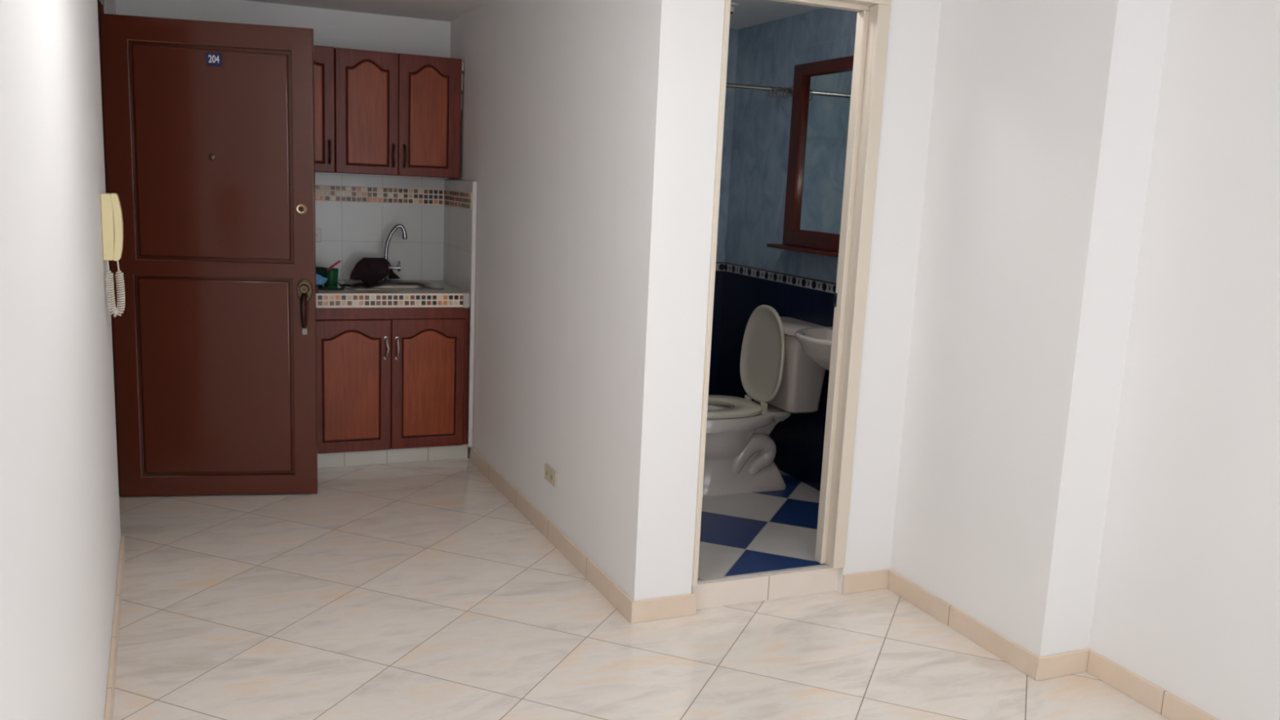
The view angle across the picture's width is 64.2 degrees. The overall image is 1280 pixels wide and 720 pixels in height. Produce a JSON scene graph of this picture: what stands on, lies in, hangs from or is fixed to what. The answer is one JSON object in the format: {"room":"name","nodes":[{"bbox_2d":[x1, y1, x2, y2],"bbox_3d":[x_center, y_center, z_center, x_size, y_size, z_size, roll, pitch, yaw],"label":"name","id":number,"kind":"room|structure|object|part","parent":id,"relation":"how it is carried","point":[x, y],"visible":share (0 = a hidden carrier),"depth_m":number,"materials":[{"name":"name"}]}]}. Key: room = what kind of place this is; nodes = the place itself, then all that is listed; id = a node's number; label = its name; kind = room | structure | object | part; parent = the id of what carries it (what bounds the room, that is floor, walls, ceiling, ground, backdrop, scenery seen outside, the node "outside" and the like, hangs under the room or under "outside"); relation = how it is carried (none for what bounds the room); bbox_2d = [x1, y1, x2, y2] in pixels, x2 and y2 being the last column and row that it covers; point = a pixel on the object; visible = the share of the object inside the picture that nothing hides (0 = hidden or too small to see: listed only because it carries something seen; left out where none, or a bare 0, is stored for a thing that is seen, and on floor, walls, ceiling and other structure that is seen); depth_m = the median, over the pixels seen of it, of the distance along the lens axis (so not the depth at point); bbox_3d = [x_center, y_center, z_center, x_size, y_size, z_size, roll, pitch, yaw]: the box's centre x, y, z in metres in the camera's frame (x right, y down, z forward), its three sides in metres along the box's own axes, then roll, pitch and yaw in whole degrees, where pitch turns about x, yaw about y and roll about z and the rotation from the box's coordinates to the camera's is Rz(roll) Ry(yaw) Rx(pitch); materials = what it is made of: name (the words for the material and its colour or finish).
{"room":"studio apartment","nodes":[
{"label":"studio apartment","id":0,"kind":"room"},
{"bbox_2d":[0,0,120,719],"bbox_3d":[-0.791,0.097,1.154,0.340,2.285,5.570,-2,11,-23],"label":"wall","id":1,"kind":"structure","parent":0,"point":[60,529],"depth_m":1.69,"materials":[{"name":"white paint"}]},
{"bbox_2d":[100,193,125,317],"bbox_3d":[-1.716,-0.342,3.333,0.059,0.401,0.086,-2,11,-23],"label":"phone","id":2,"kind":"object","parent":1,"relation":"attached to","point":[112,220],"visible":1,"depth_m":3.29,"materials":[{"name":"beige plastic"}]},
{"bbox_3d":[-1.710,-0.233,3.327,0.058,0.189,0.030,-6,13,-40],"label":"coiled cord","id":3,"kind":"part","parent":2,"relation":"part of","materials":[{"name":"white plastic"}]},
{"bbox_2d":[103,535,124,719],"bbox_3d":[-0.773,1.181,1.371,0.012,0.078,5.574,-2,11,-25],"label":"baseboard","id":4,"kind":"structure","parent":1,"relation":"attached to","point":[108,710],"depth_m":3.05,"materials":[{"name":"beige tile"}]},
{"bbox_2d":[103,0,115,14],"bbox_3d":[-2.303,-0.526,4.356,0.090,2.285,1.615,-2,11,-23],"label":"wall","id":5,"kind":"structure","parent":0,"point":[109,5],"depth_m":4.61,"materials":[{"name":"white paint"}]},
{"bbox_2d":[97,0,119,495],"bbox_3d":[-2.147,-0.375,4.007,0.098,2.120,0.810,-2,11,-23],"label":"trim","id":6,"kind":"structure","parent":5,"relation":"attached to","point":[100,4],"depth_m":4.29,"materials":[{"name":"brown paint"}]},
{"bbox_2d":[99,13,318,496],"bbox_3d":[-1.840,-0.398,4.404,0.858,2.046,0.097,1,10,-12],"label":"door","id":7,"kind":"structure","parent":5,"relation":"in","point":[210,140],"depth_m":4.41,"materials":[{"name":"brown paint"}]},
{"bbox_3d":[-1.815,-0.872,4.352,0.659,0.918,0.030,1,10,-12],"label":"panel","id":8,"kind":"part","parent":7,"relation":"part of","materials":[{"name":"brown paint"}]},
{"bbox_3d":[-1.782,-1.256,4.271,0.062,0.052,0.006,1,10,-12],"label":"number plate","id":9,"kind":"part","parent":7,"relation":"part of","materials":[{"name":"blue ceramic"}]},
{"bbox_3d":[-1.867,0.076,4.514,0.664,0.911,0.030,1,10,-12],"label":"panel","id":10,"kind":"part","parent":7,"relation":"part of","materials":[{"name":"brown paint"}]},
{"bbox_3d":[-1.478,-0.306,4.501,0.068,0.104,0.010,1,10,-12],"label":"handle","id":11,"kind":"part","parent":7,"relation":"part of","materials":[{"name":"gold metal"}]},
{"bbox_2d":[115,0,450,319],"bbox_3d":[-2.464,-0.681,5.207,2.966,2.285,0.126,-2,11,-23],"label":"wall","id":12,"kind":"structure","parent":0,"point":[356,215],"depth_m":5.50,"materials":[{"name":"grey tile"}]},
{"bbox_2d":[315,228,321,242],"bbox_3d":[-1.758,-0.665,5.442,0.117,0.074,0.010,-2,11,-23],"label":"wall outlet","id":13,"kind":"object","parent":12,"relation":"attached to","point":[318,231],"visible":0.31,"depth_m":5.46,"materials":[{"name":"white plastic"}]},
{"bbox_2d":[313,45,334,173],"bbox_3d":[-1.717,-1.258,5.138,0.316,0.608,0.385,-2,11,-23],"label":"upper cabinet","id":14,"kind":"object","parent":12,"relation":"attached to","point":[324,65],"visible":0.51,"depth_m":5.04,"materials":[{"name":"red wood"}]},
{"bbox_3d":[-1.660,-1.233,5.007,0.200,0.505,0.016,-2,11,-23],"label":"raised panel","id":15,"kind":"part","parent":14,"relation":"part of","materials":[{"name":"orange wood"}]},
{"bbox_3d":[-1.540,-1.031,5.066,0.018,0.126,0.038,-2,11,-23],"label":"pull handle","id":16,"kind":"part","parent":14,"relation":"part of","materials":[{"name":"brown metal"}]},
{"bbox_2d":[333,47,463,178],"bbox_3d":[-1.275,-1.270,5.326,0.640,0.606,0.385,-2,11,-23],"label":"upper cabinet","id":17,"kind":"object","parent":12,"relation":"attached to","point":[396,113],"visible":0.99,"depth_m":5.18,"materials":[{"name":"red wood"}]},
{"bbox_3d":[-1.371,-1.241,5.130,0.306,0.604,0.020,-2,11,-23],"label":"door","id":18,"kind":"part","parent":17,"relation":"part of","materials":[{"name":"red wood"}]},
{"bbox_3d":[-1.369,-1.240,5.131,0.197,0.505,0.016,-2,11,-23],"label":"raised panel","id":19,"kind":"part","parent":17,"relation":"part of","materials":[{"name":"orange wood"}]},
{"bbox_3d":[-1.252,-1.038,5.189,0.018,0.128,0.038,-2,11,-23],"label":"pull handle","id":20,"kind":"part","parent":17,"relation":"part of","materials":[{"name":"brown metal"}]},
{"bbox_3d":[-1.201,-1.040,5.210,0.018,0.128,0.038,-2,11,-23],"label":"pull handle","id":21,"kind":"part","parent":17,"relation":"part of","materials":[{"name":"brown metal"}]},
{"bbox_3d":[-1.087,-1.250,5.250,0.192,0.500,0.016,-2,11,-23],"label":"raised panel","id":22,"kind":"part","parent":17,"relation":"part of","materials":[{"name":"orange wood"}]},
{"bbox_3d":[-1.081,-1.249,5.253,0.318,0.604,0.020,-2,11,-23],"label":"door","id":23,"kind":"part","parent":17,"relation":"part of","materials":[{"name":"red wood"}]},
{"bbox_2d":[242,0,825,29],"bbox_3d":[-0.314,-1.250,2.001,4.450,0.120,7.500,-2,11,-23],"label":"ceiling","id":24,"kind":"structure","parent":0,"point":[748,13],"depth_m":5.04,"materials":[{"name":"white paint"}]},
{"bbox_2d":[730,2,738,13],"bbox_3d":[0.402,-1.589,4.620,0.084,0.040,0.084,-2,11,-23],"label":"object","id":25,"kind":"structure","parent":24,"relation":"attached to","point":[733,5],"depth_m":4.60,"materials":[{"name":"paint"}]},
{"bbox_2d":[448,0,724,600],"bbox_3d":[-0.456,-0.484,4.600,0.218,2.285,2.858,-2,11,-24],"label":"wall","id":26,"kind":"structure","parent":0,"point":[588,128],"depth_m":3.67,"materials":[{"name":"white paint"}]},
{"bbox_2d":[443,179,477,293],"bbox_3d":[-0.966,-0.668,5.432,0.028,0.567,0.645,-2,11,-23],"label":"wall","id":27,"kind":"structure","parent":26,"relation":"attached to","point":[457,193],"depth_m":5.40,"materials":[{"name":"grey tile"}]},
{"bbox_2d":[467,181,476,447],"bbox_3d":[-0.854,-0.218,5.202,0.022,1.364,0.016,-2,11,-23],"label":"trim","id":28,"kind":"structure","parent":27,"relation":"attached to","point":[473,183],"depth_m":5.19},
{"bbox_2d":[544,463,557,487],"bbox_3d":[-0.368,0.473,4.194,0.011,0.066,0.134,-2,11,-24],"label":"wall outlet","id":29,"kind":"object","parent":26,"relation":"attached to","point":[550,474],"visible":1,"depth_m":4.18,"materials":[{"name":"beige plastic"}]},
{"bbox_2d":[546,467,548,478],"bbox_3d":[-0.383,0.468,4.219,0.003,0.038,0.034,-2,11,-23],"label":"socket","id":30,"kind":"object","parent":29,"relation":"attached to","point":[547,468],"depth_m":4.21,"materials":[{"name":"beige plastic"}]},
{"bbox_2d":[550,471,553,482],"bbox_3d":[-0.359,0.478,4.167,0.003,0.038,0.034,-2,11,-23],"label":"socket","id":31,"kind":"object","parent":29,"relation":"attached to","point":[551,473],"depth_m":4.17,"materials":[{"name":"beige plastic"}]},
{"bbox_2d":[471,448,633,622],"bbox_3d":[-0.447,0.674,4.385,0.012,0.078,2.054,-2,11,-24],"label":"baseboard","id":32,"kind":"structure","parent":26,"relation":"attached to","point":[615,594],"depth_m":4.10,"materials":[{"name":"beige tile"}]},
{"bbox_2d":[630,592,697,623],"bbox_3d":[0.082,0.851,3.505,0.245,0.078,0.012,-2,11,-23],"label":"baseboard","id":33,"kind":"structure","parent":26,"relation":"attached to","point":[682,605],"depth_m":3.50,"materials":[{"name":"beige tile"}]},
{"bbox_2d":[692,0,891,586],"bbox_3d":[0.496,-0.234,3.528,0.623,2.035,0.104,-2,11,-23],"label":"trim","id":34,"kind":"structure","parent":26,"relation":"attached to","point":[873,21],"depth_m":3.57,"materials":[{"name":"beige wood"}]},
{"bbox_3d":[0.702,-0.217,3.667,0.003,0.050,0.018,-2,11,-23],"label":"strike plate","id":35,"kind":"part","parent":34,"relation":"part of","materials":[{"name":"metal"}]},
{"bbox_2d":[112,456,1169,719],"bbox_3d":[-0.440,1.099,2.454,4.450,0.100,7.300,-2,11,-23],"label":"floor","id":36,"kind":"structure","parent":0,"point":[419,590],"depth_m":3.33,"materials":[{"name":"beige tile"}]},
{"bbox_2d":[315,307,469,453],"bbox_3d":[-1.375,0.049,5.386,0.814,0.728,0.643,-2,11,-23],"label":"base cabinet","id":37,"kind":"object","parent":36,"relation":"on","point":[400,381],"visible":0.93,"depth_m":5.14,"materials":[{"name":"red wood"}]},
{"bbox_3d":[-1.434,0.129,5.076,0.269,0.548,0.016,-2,11,-23],"label":"raised panel","id":38,"kind":"part","parent":37,"relation":"part of","materials":[{"name":"orange wood"}]},
{"bbox_3d":[-1.442,0.132,5.073,0.401,0.666,0.020,-2,11,-23],"label":"door","id":39,"kind":"part","parent":37,"relation":"part of","materials":[{"name":"red wood"}]},
{"bbox_3d":[-1.260,-0.057,5.084,0.018,0.119,0.040,-3,11,-31],"label":"pull handle","id":40,"kind":"part","parent":37,"relation":"part of","materials":[{"name":"metal"}]},
{"bbox_2d":[317,443,467,467],"bbox_3d":[-1.292,0.490,5.221,0.835,0.080,0.010,-2,11,-23],"label":"baseboard","id":41,"kind":"structure","parent":37,"relation":"attached to","point":[460,451],"depth_m":5.23,"materials":[{"name":"white tile"}]},
{"bbox_2d":[315,280,470,308],"bbox_3d":[-1.652,-0.340,5.200,1.438,0.077,0.644,-2,11,-23],"label":"countertop","id":42,"kind":"structure","parent":37,"relation":"on","point":[451,296],"depth_m":5.07,"materials":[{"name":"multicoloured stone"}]},
{"bbox_2d":[315,281,350,289],"bbox_3d":[-1.633,-0.385,5.187,0.285,0.025,0.330,-2,11,-23],"label":"tray","id":43,"kind":"object","parent":42,"relation":"on","point":[339,286],"visible":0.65,"depth_m":5.13,"materials":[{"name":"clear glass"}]},
{"bbox_2d":[315,274,327,285],"bbox_3d":[-1.603,-0.400,5.073,0.094,0.058,0.066,0,10,-13],"label":"cloth","id":44,"kind":"object","parent":43,"relation":"on","point":[320,280],"visible":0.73,"depth_m":5.05,"materials":[{"name":"blue fabric"}]},
{"bbox_2d":[315,266,328,285],"bbox_3d":[-1.660,-0.425,5.196,0.143,0.086,0.143,-2,11,-23],"label":"bowl","id":45,"kind":"object","parent":43,"relation":"on","point":[322,272],"visible":0.19,"depth_m":5.16,"materials":[{"name":"green plastic"}]},
{"bbox_2d":[327,260,341,271],"bbox_3d":[-1.573,-0.460,5.194,0.102,0.100,0.013,0,10,-15],"label":"spoon","id":46,"kind":"object","parent":45,"relation":"in","point":[338,261],"visible":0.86,"depth_m":5.19,"materials":[{"name":"red plastic"}]},
{"bbox_2d":[325,267,338,284],"bbox_3d":[-1.602,-0.434,5.291,0.076,0.077,0.076,-2,11,-23],"label":"cup","id":47,"kind":"object","parent":43,"relation":"on","point":[332,274],"visible":0.71,"depth_m":5.26,"materials":[{"name":"green plastic"}]},
{"bbox_3d":[-1.482,-0.374,5.135,0.051,0.016,0.012,4,10,7],"label":"tray handle","id":48,"kind":"part","parent":43,"relation":"part of","materials":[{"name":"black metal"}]},
{"bbox_2d":[338,280,444,289],"bbox_3d":[-1.315,-0.336,5.394,0.500,0.128,0.390,-2,11,-23],"label":"sink","id":49,"kind":"object","parent":42,"relation":"in","point":[354,285],"visible":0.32,"depth_m":5.49,"materials":[{"name":"metal"}]},
{"bbox_2d":[349,257,388,287],"bbox_3d":[-1.431,-0.463,5.399,0.201,0.157,0.096,-2,11,-23],"label":"dish towel","id":50,"kind":"object","parent":49,"relation":"on","point":[371,271],"visible":1,"depth_m":5.37,"materials":[{"name":"black fabric"}]},
{"bbox_2d":[388,261,399,279],"bbox_3d":[-1.351,-0.492,5.586,0.083,0.100,0.051,-2,11,-23],"label":"dish towel","id":51,"kind":"object","parent":42,"relation":"on","point":[392,275],"visible":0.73,"depth_m":5.57,"materials":[{"name":"black fabric"}]},
{"bbox_2d":[381,223,407,281],"bbox_3d":[-1.354,-0.580,5.507,0.191,0.308,0.048,0,10,-14],"label":"tap","id":52,"kind":"object","parent":42,"relation":"on","point":[402,227],"visible":0.73,"depth_m":5.49,"materials":[{"name":"silver metal"}]},
{"bbox_2d":[381,257,400,281],"bbox_3d":[-1.373,-0.491,5.518,0.161,0.127,0.048,-2,11,-23],"label":"handle","id":53,"kind":"object","parent":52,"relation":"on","point":[386,279],"depth_m":5.52,"materials":[{"name":"silver metal"}]},
{"bbox_3d":[-1.318,-0.633,5.501,0.121,0.199,0.022,1,10,-9],"label":"spout","id":54,"kind":"part","parent":52,"relation":"part of","materials":[{"name":"silver metal"}]},
{"bbox_3d":[-1.211,-0.056,5.101,0.018,0.119,0.038,-2,11,-23],"label":"pull handle","id":55,"kind":"part","parent":37,"relation":"part of","materials":[{"name":"metal"}]},
{"bbox_3d":[-1.084,0.121,5.221,0.367,0.666,0.020,-2,11,-23],"label":"door","id":56,"kind":"part","parent":37,"relation":"part of","materials":[{"name":"red wood"}]},
{"bbox_3d":[-1.079,0.119,5.223,0.262,0.546,0.016,-2,11,-23],"label":"raised panel","id":57,"kind":"part","parent":37,"relation":"part of","materials":[{"name":"orange wood"}]},
{"bbox_2d":[708,28,738,395],"bbox_3d":[-0.106,-0.600,5.357,1.190,2.285,0.115,-2,11,-23],"label":"wall","id":58,"kind":"structure","parent":0,"point":[733,33],"depth_m":5.49,"materials":[{"name":"blue tile"}]},
{"bbox_2d":[697,470,825,579],"bbox_3d":[0.237,0.652,4.632,1.190,0.100,1.900,-2,11,-23],"label":"floor","id":59,"kind":"structure","parent":0,"point":[753,532],"depth_m":4.15,"materials":[{"name":"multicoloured tile"}]},
{"bbox_2d":[702,304,826,496],"bbox_3d":[0.424,0.170,4.681,0.777,0.848,0.428,-2,11,-23],"label":"toilet","id":60,"kind":"object","parent":59,"relation":"on","point":[782,380],"visible":0.81,"depth_m":4.62,"materials":[{"name":"white ceramic"}]},
{"bbox_3d":[0.299,0.211,4.635,0.510,0.024,0.384,-2,11,-23],"label":"seat","id":61,"kind":"part","parent":60,"relation":"part of","materials":[{"name":"beige plastic"}]},
{"bbox_3d":[0.565,-0.030,4.697,0.046,0.447,0.380,-2,11,-23],"label":"lid","id":62,"kind":"part","parent":60,"relation":"part of","materials":[{"name":"beige plastic"}]},
{"bbox_3d":[0.690,0.038,4.769,0.200,0.356,0.402,-2,11,-23],"label":"tank","id":63,"kind":"part","parent":60,"relation":"part of","materials":[{"name":"white ceramic"}]},
{"bbox_3d":[0.695,-0.156,4.734,0.220,0.033,0.428,-2,11,-23],"label":"tank lid","id":64,"kind":"part","parent":60,"relation":"part of","materials":[{"name":"white ceramic"}]},
{"bbox_2d":[716,8,857,491],"bbox_3d":[0.851,-0.456,4.782,0.115,2.285,1.950,-2,11,-23],"label":"wall","id":65,"kind":"structure","parent":0,"point":[801,286],"depth_m":5.06,"materials":[{"name":"blue tile"}]},
{"bbox_2d":[766,55,853,257],"bbox_3d":[0.861,-0.883,4.443,0.109,0.851,0.938,-2,11,-23],"label":"bathroom mirror","id":66,"kind":"object","parent":65,"relation":"attached to","point":[822,90],"visible":0.52,"depth_m":4.65,"materials":[{"name":"brown wood"}]},
{"bbox_2d":[766,244,838,257],"bbox_3d":[0.842,-0.472,4.514,0.109,0.016,0.938,-2,11,-23],"label":"shelf","id":67,"kind":"object","parent":66,"relation":"attached to","point":[818,249],"depth_m":4.63,"materials":[{"name":"brown wood"}]},
{"bbox_2d":[794,326,832,371],"bbox_3d":[0.821,-0.039,4.303,0.333,0.254,0.472,-2,11,-23],"label":"washbasin","id":68,"kind":"object","parent":65,"relation":"attached to","point":[815,343],"visible":0.35,"depth_m":4.24,"materials":[{"name":"white ceramic"}]},
{"bbox_2d":[836,0,1279,719],"bbox_3d":[1.906,0.116,1.753,0.568,2.285,4.550,-2,11,-23],"label":"wall","id":69,"kind":"structure","parent":0,"point":[1068,428],"depth_m":3.08,"materials":[{"name":"white paint"}]},
{"bbox_2d":[691,564,839,609],"bbox_3d":[0.458,0.820,3.708,0.607,0.103,0.024,-2,11,-23],"label":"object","id":70,"kind":"structure","parent":69,"relation":"attached to","point":[811,580],"depth_m":3.70,"materials":[{"name":"beige tile"}]},
{"bbox_2d":[841,568,891,594],"bbox_3d":[0.851,0.831,3.832,0.212,0.075,0.012,-2,11,-23],"label":"baseboard","id":71,"kind":"structure","parent":69,"relation":"attached to","point":[852,583],"depth_m":3.82,"materials":[{"name":"beige tile"}]},
{"bbox_2d":[888,569,1039,679],"bbox_3d":[1.092,0.895,3.525,0.012,0.075,0.752,-2,11,-23],"label":"baseboard","id":72,"kind":"structure","parent":69,"relation":"attached to","point":[995,642],"depth_m":3.47,"materials":[{"name":"beige tile"}]},
{"bbox_2d":[1034,648,1091,680],"bbox_3d":[1.334,0.959,3.219,0.216,0.075,0.012,-2,11,-23],"label":"baseboard","id":73,"kind":"structure","parent":69,"relation":"attached to","point":[1064,664],"depth_m":3.21,"materials":[{"name":"beige tile"}]},
{"bbox_2d":[1086,649,1219,719],"bbox_3d":[2.141,1.276,1.598,0.012,0.075,3.658,-2,11,-23],"label":"baseboard","id":74,"kind":"structure","parent":69,"relation":"attached to","point":[1172,707],"depth_m":3.06,"materials":[{"name":"beige tile"}]},
{"bbox_3d":[-0.268,-0.464,4.236,0.009,2.185,1.835,-2,11,-23],"label":"wall","id":75,"kind":"structure","parent":0,"visible":0},
{"bbox_2d":[725,82,793,96],"bbox_3d":[0.185,-1.268,4.638,1.180,0.052,0.052,-2,11,-23],"label":"curtain rod","id":76,"kind":"object","parent":75,"relation":"attached to","point":[728,85],"visible":0.35,"depth_m":4.79,"materials":[{"name":"metal"}]}
]}

